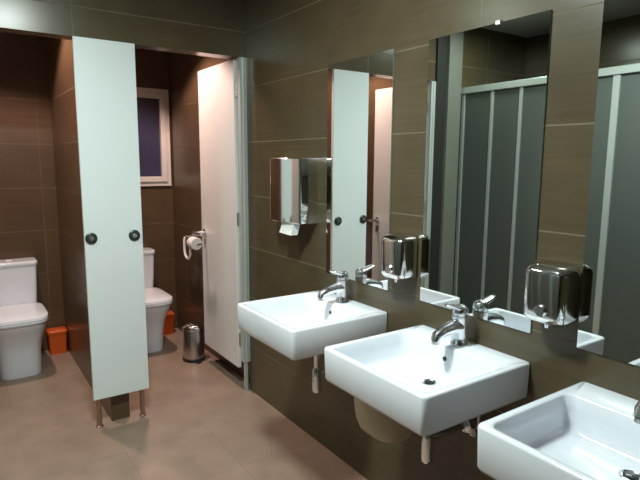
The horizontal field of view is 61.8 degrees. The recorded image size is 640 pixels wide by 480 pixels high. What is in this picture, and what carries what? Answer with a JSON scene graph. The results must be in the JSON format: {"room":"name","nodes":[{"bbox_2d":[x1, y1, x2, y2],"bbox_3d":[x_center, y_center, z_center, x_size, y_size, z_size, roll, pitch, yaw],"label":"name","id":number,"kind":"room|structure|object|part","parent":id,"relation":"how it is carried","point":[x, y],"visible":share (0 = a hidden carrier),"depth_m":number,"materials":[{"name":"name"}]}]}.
{"room":"public restroom","nodes":[
{"label":"public restroom","id":0,"kind":"room"},
{"bbox_2d":[46,37,129,420],"bbox_3d":[-1.598,-0.329,3.598,0.105,2.620,1.515,-5,10,-34],"label":"wall partition","id":1,"kind":"structure","parent":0,"point":[59,51],"depth_m":3.71,"materials":[{"name":"tile"}]},
{"bbox_2d":[0,32,176,350],"bbox_3d":[-2.044,-0.431,4.275,1.920,2.620,0.120,-5,10,-34],"label":"wall","id":2,"kind":"structure","parent":0,"point":[29,227],"depth_m":4.10,"materials":[{"name":"tile"}]},
{"bbox_2d":[136,87,170,185],"bbox_3d":[-1.538,-0.863,4.501,0.535,0.815,0.095,-5,10,-34],"label":"window","id":3,"kind":"structure","parent":2,"relation":"in","point":[152,104],"depth_m":4.55,"materials":[{"name":"white plastic"}]},
{"bbox_3d":[-1.534,-0.862,4.496,0.375,0.655,0.012,-5,10,-34],"label":"pane","id":4,"kind":"part","parent":3,"relation":"part of","materials":[{"name":"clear glass"}]},
{"bbox_2d":[0,0,245,59],"bbox_3d":[-1.149,-1.298,2.840,1.710,0.477,0.100,-5,10,-34],"label":"wall header","id":5,"kind":"structure","parent":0,"point":[208,28],"depth_m":2.92,"materials":[{"name":"brown tile"}]},
{"bbox_2d":[0,328,366,479],"bbox_3d":[-0.783,1.332,1.684,3.200,0.100,6.350,-5,10,-34],"label":"floor","id":6,"kind":"structure","parent":0,"point":[200,422],"depth_m":3.01,"materials":[{"name":"beige tile"}]},
{"bbox_2d":[0,257,47,379],"bbox_3d":[-2.192,0.563,3.851,0.376,0.774,0.648,-5,10,-34],"label":"toilet","id":7,"kind":"object","parent":6,"relation":"on","point":[23,320],"visible":1,"depth_m":3.76,"materials":[{"name":"white ceramic"}]},
{"bbox_3d":[-2.324,0.172,3.993,0.368,0.032,0.172,-5,10,-34],"label":"cistern lid","id":8,"kind":"part","parent":7,"relation":"part of","materials":[{"name":"white ceramic"}]},
{"bbox_3d":[-2.189,0.746,3.873,0.356,0.405,0.605,-5,10,-34],"label":"bowl","id":9,"kind":"part","parent":7,"relation":"part of","materials":[{"name":"white ceramic"}]},
{"bbox_3d":[-2.146,0.545,3.780,0.374,0.018,0.485,-5,10,-34],"label":"seat","id":10,"kind":"part","parent":7,"relation":"part of","materials":[{"name":"white ceramic"}]},
{"bbox_3d":[-2.146,0.520,3.777,0.376,0.032,0.485,-5,10,-34],"label":"lid","id":11,"kind":"part","parent":7,"relation":"part of","materials":[{"name":"white ceramic"}]},
{"bbox_2d":[46,326,66,354],"bbox_3d":[-2.090,0.800,4.252,0.144,0.190,0.122,-5,10,-34],"label":"waste bin","id":12,"kind":"object","parent":6,"relation":"on","point":[56,336],"visible":1,"depth_m":4.21,"materials":[{"name":"plastic"}]},
{"bbox_3d":[-2.090,0.718,4.240,0.144,0.024,0.122,-5,10,-34],"label":"lid","id":13,"kind":"part","parent":12,"relation":"part of","materials":[{"name":"orange plastic"}]},
{"bbox_2d":[72,36,148,427],"bbox_3d":[-1.149,0.005,2.981,0.309,2.143,0.070,-5,10,-34],"label":"partition panel","id":14,"kind":"object","parent":6,"relation":"on","point":[104,70],"visible":1,"depth_m":2.94,"materials":[{"name":"white laminate"}]},
{"bbox_3d":[-1.237,-0.009,2.892,0.062,0.062,0.010,-5,10,-34],"label":"lock knob","id":15,"kind":"part","parent":14,"relation":"part of","materials":[{"name":"black metal"}]},
{"bbox_3d":[-1.268,0.969,3.064,0.040,0.210,0.040,-5,10,-34],"label":"leg","id":16,"kind":"part","parent":14,"relation":"part of","materials":[{"name":"metal"}]},
{"bbox_3d":[-1.048,-0.026,3.019,0.062,0.062,0.010,-5,10,-34],"label":"lock knob","id":17,"kind":"part","parent":14,"relation":"part of","materials":[{"name":"black metal"}]},
{"bbox_3d":[-1.064,0.951,3.201,0.040,0.210,0.040,-5,10,-34],"label":"leg","id":18,"kind":"part","parent":14,"relation":"part of","materials":[{"name":"metal"}]},
{"bbox_2d":[143,248,172,352],"bbox_3d":[-1.457,0.495,4.348,0.376,0.774,0.648,-5,10,-34],"label":"toilet","id":19,"kind":"object","parent":6,"relation":"on","point":[158,302],"visible":0.41,"depth_m":4.24,"materials":[{"name":"white ceramic"}]},
{"bbox_3d":[-1.588,0.104,4.489,0.368,0.032,0.172,-5,10,-34],"label":"cistern lid","id":20,"kind":"part","parent":19,"relation":"part of","materials":[{"name":"white ceramic"}]},
{"bbox_3d":[-1.454,0.678,4.369,0.356,0.405,0.605,-5,10,-34],"label":"bowl","id":21,"kind":"part","parent":19,"relation":"part of","materials":[{"name":"white ceramic"}]},
{"bbox_3d":[-1.410,0.452,4.274,0.376,0.032,0.485,-5,10,-34],"label":"lid","id":22,"kind":"part","parent":19,"relation":"part of","materials":[{"name":"white ceramic"}]},
{"bbox_3d":[-1.411,0.477,4.277,0.374,0.018,0.485,-5,10,-34],"label":"seat","id":23,"kind":"part","parent":19,"relation":"part of","materials":[{"name":"white ceramic"}]},
{"bbox_2d":[163,310,174,334],"bbox_3d":[-1.371,0.733,4.738,0.144,0.190,0.122,-5,10,-34],"label":"tub","id":24,"kind":"object","parent":6,"relation":"on","point":[169,320],"visible":0.44,"depth_m":4.71,"materials":[{"name":"plastic"}]},
{"bbox_3d":[-1.371,0.651,4.726,0.144,0.024,0.122,-5,10,-34],"label":"lid","id":25,"kind":"part","parent":24,"relation":"part of","materials":[{"name":"orange plastic"}]},
{"bbox_2d":[182,321,204,362],"bbox_3d":[-0.965,0.777,4.101,0.172,0.294,0.201,-5,10,-34],"label":"pedal bin","id":26,"kind":"object","parent":6,"relation":"on","point":[193,331],"visible":1,"depth_m":4.05,"materials":[{"name":"silver metal"}]},
{"bbox_3d":[-0.972,0.652,4.095,0.166,0.046,0.166,-5,10,-34],"label":"lid","id":27,"kind":"part","parent":26,"relation":"part of","materials":[{"name":"metal"}]},
{"bbox_2d":[168,52,249,381],"bbox_3d":[-0.819,-0.397,4.097,0.100,2.620,1.560,-5,10,-34],"label":"wall","id":28,"kind":"structure","parent":0,"point":[183,69],"depth_m":4.40,"materials":[{"name":"tile"}]},
{"bbox_2d":[183,234,201,259],"bbox_3d":[-1.030,0.067,4.284,0.110,0.203,0.300,-5,10,-34],"label":"toilet paper","id":29,"kind":"object","parent":28,"relation":"attached to","point":[192,242],"visible":0.97,"depth_m":4.18,"materials":[{"name":"white paper"}]},
{"bbox_2d":[245,0,639,479],"bbox_3d":[0.868,-0.021,1.608,0.150,2.620,4.500,-5,10,-34],"label":"wall","id":30,"kind":"structure","parent":0,"point":[290,45],"depth_m":2.25,"materials":[{"name":"brown tile"}]},
{"bbox_2d":[237,57,249,389],"bbox_3d":[-0.487,-0.056,3.431,0.045,2.143,0.050,-5,10,-34],"label":"trim","id":31,"kind":"structure","parent":30,"relation":"attached to","point":[241,61],"depth_m":3.38,"materials":[{"name":"metal"}]},
{"bbox_2d":[191,59,240,366],"bbox_3d":[-0.731,-0.162,3.639,0.126,1.988,0.595,-5,10,-34],"label":"door","id":32,"kind":"structure","parent":31,"relation":"attached to","point":[217,84],"depth_m":3.62,"materials":[{"name":"white laminate"}]},
{"bbox_3d":[-0.877,-0.046,3.785,0.029,0.025,0.151,-5,10,-34],"label":"lever","id":33,"kind":"part","parent":32,"relation":"part of","materials":[{"name":"silver metal"}]},
{"bbox_3d":[-0.866,-0.053,3.847,0.085,0.052,0.052,-5,10,-34],"label":"handle","id":34,"kind":"part","parent":32,"relation":"part of","materials":[{"name":"silver metal"}]},
{"bbox_2d":[270,158,317,235],"bbox_3d":[-0.156,-0.235,2.840,0.132,0.397,0.315,-5,10,-34],"label":"paper towel dispenser","id":35,"kind":"object","parent":30,"relation":"attached to","point":[293,181],"visible":1,"depth_m":2.74,"materials":[{"name":"metal"}]},
{"bbox_2d":[280,222,299,235],"bbox_3d":[-0.161,-0.067,2.819,0.059,0.070,0.115,-5,10,-34],"label":"paper towel","id":36,"kind":"object","parent":35,"relation":"hanging from","point":[289,228],"depth_m":2.78,"materials":[{"name":"white paper"}]},
{"bbox_2d":[237,290,386,359],"bbox_3d":[-0.048,0.370,2.440,0.491,0.128,0.508,-5,10,-34],"label":"basin","id":37,"kind":"object","parent":30,"relation":"attached to","point":[299,326],"visible":0.94,"depth_m":2.35,"materials":[{"name":"white ceramic"}]},
{"bbox_2d":[312,355,324,392],"bbox_3d":[0.060,0.566,2.544,0.228,0.286,0.060,-5,10,-34],"label":"trap","id":38,"kind":"object","parent":37,"relation":"hanging from","point":[317,373],"visible":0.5,"depth_m":2.49,"materials":[{"name":"silver metal"}]},
{"bbox_2d":[312,367,320,392],"bbox_3d":[-0.016,0.654,2.505,0.042,0.122,0.042,-5,10,-34],"label":"bottle","id":39,"kind":"object","parent":38,"relation":"on","point":[316,372],"depth_m":2.49,"materials":[{"name":"silver metal"}]},
{"bbox_2d":[318,270,348,303],"bbox_3d":[0.062,0.217,2.492,0.170,0.163,0.068,-5,10,-34],"label":"mixer tap","id":40,"kind":"object","parent":37,"relation":"on","point":[340,287],"visible":1,"depth_m":2.49,"materials":[{"name":"silver metal"}]},
{"bbox_3d":[0.046,0.235,2.484,0.131,0.070,0.056,-5,10,-34],"label":"spout","id":41,"kind":"part","parent":40,"relation":"part of","materials":[{"name":"silver metal"}]},
{"bbox_3d":[0.086,0.159,2.501,0.102,0.050,0.060,-5,10,-34],"label":"lever handle","id":42,"kind":"part","parent":40,"relation":"part of","materials":[{"name":"silver metal"}]},
{"bbox_2d":[326,49,393,289],"bbox_3d":[0.169,-0.311,2.462,0.006,1.017,0.469,-5,10,-34],"label":"wall mirror","id":43,"kind":"object","parent":30,"relation":"attached to","point":[360,90],"visible":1,"depth_m":2.44,"materials":[{"name":"clear glass"}]},
{"bbox_2d":[354,397,414,442],"bbox_3d":[0.301,0.620,2.083,0.353,0.256,0.235,-5,10,-34],"label":"waste bin","id":44,"kind":"object","parent":30,"relation":"attached to","point":[373,422],"visible":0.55,"depth_m":1.96,"materials":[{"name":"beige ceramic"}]},
{"bbox_2d":[381,233,416,281],"bbox_3d":[0.317,0.077,2.205,0.095,0.198,0.140,-5,10,-34],"label":"soap dispenser","id":45,"kind":"object","parent":30,"relation":"attached to","point":[398,250],"visible":1,"depth_m":2.16,"materials":[{"name":"metal"}]},
{"bbox_2d":[324,325,529,436],"bbox_3d":[0.354,0.459,1.858,0.491,0.128,0.508,-5,10,-34],"label":"basin","id":46,"kind":"object","parent":30,"relation":"attached to","point":[424,387],"visible":1,"depth_m":1.78,"materials":[{"name":"white ceramic"}]},
{"bbox_2d":[421,420,471,463],"bbox_3d":[0.462,0.654,1.962,0.228,0.286,0.060,-5,10,-34],"label":"trap","id":47,"kind":"object","parent":46,"relation":"hanging from","point":[427,442],"visible":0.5,"depth_m":1.92,"materials":[{"name":"silver metal"}]},
{"bbox_2d":[421,434,433,463],"bbox_3d":[0.386,0.743,1.922,0.042,0.122,0.042,-5,10,-34],"label":"bottle","id":48,"kind":"object","parent":47,"relation":"on","point":[427,442],"depth_m":1.91,"materials":[{"name":"silver metal"}]},
{"bbox_2d":[431,304,468,347],"bbox_3d":[0.463,0.305,1.910,0.170,0.163,0.068,-5,10,-34],"label":"mixer tap","id":49,"kind":"object","parent":46,"relation":"on","point":[457,327],"visible":1,"depth_m":1.91,"materials":[{"name":"silver metal"}]},
{"bbox_3d":[0.448,0.323,1.902,0.131,0.070,0.056,-5,10,-34],"label":"spout","id":50,"kind":"part","parent":49,"relation":"part of","materials":[{"name":"silver metal"}]},
{"bbox_3d":[0.488,0.247,1.918,0.102,0.050,0.060,-5,10,-34],"label":"lever handle","id":51,"kind":"part","parent":49,"relation":"part of","materials":[{"name":"silver metal"}]},
{"bbox_2d":[469,416,480,436],"bbox_3d":[0.576,0.611,1.923,0.074,0.189,0.034,-5,10,-34],"label":"angle valve","id":52,"kind":"object","parent":30,"relation":"attached to","point":[473,432],"visible":0.51,"depth_m":1.92,"materials":[{"name":"metal"}]},
{"bbox_3d":[0.555,0.689,1.921,0.025,0.034,0.034,-5,10,-34],"label":"valve knob","id":53,"kind":"part","parent":52,"relation":"part of","materials":[{"name":"silver metal"}]},
{"bbox_2d":[420,10,551,332],"bbox_3d":[0.554,-0.230,1.899,0.010,1.025,0.508,-5,10,-34],"label":"wall mirror","id":54,"kind":"object","parent":30,"relation":"attached to","point":[487,85],"visible":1,"depth_m":1.86,"materials":[{"name":"clear glass"}]},
{"bbox_2d":[524,261,580,327],"bbox_3d":[0.705,0.174,1.645,0.095,0.198,0.140,-5,10,-34],"label":"soap dispenser","id":55,"kind":"object","parent":30,"relation":"attached to","point":[551,298],"visible":1,"depth_m":1.60,"materials":[{"name":"metal"}]},
{"bbox_2d":[477,382,639,479],"bbox_3d":[0.740,0.543,1.299,0.491,0.128,0.508,-5,10,-34],"label":"basin","id":56,"kind":"object","parent":30,"relation":"attached to","point":[582,430],"visible":1,"depth_m":1.42,"materials":[{"name":"white ceramic"}]},
{"bbox_2d":[633,399,639,423],"bbox_3d":[0.849,0.389,1.351,0.170,0.163,0.068,-5,10,-34],"label":"mixer tap","id":57,"kind":"object","parent":56,"relation":"on","point":[636,412],"visible":1,"depth_m":1.32,"materials":[{"name":"silver metal"}]},
{"bbox_2d":[577,0,639,365],"bbox_3d":[0.936,-0.143,1.349,0.006,1.017,0.520,-5,10,-34],"label":"wall mirror","id":58,"kind":"object","parent":30,"relation":"attached to","point":[609,313],"visible":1,"depth_m":1.50,"materials":[{"name":"clear glass"}]}
]}

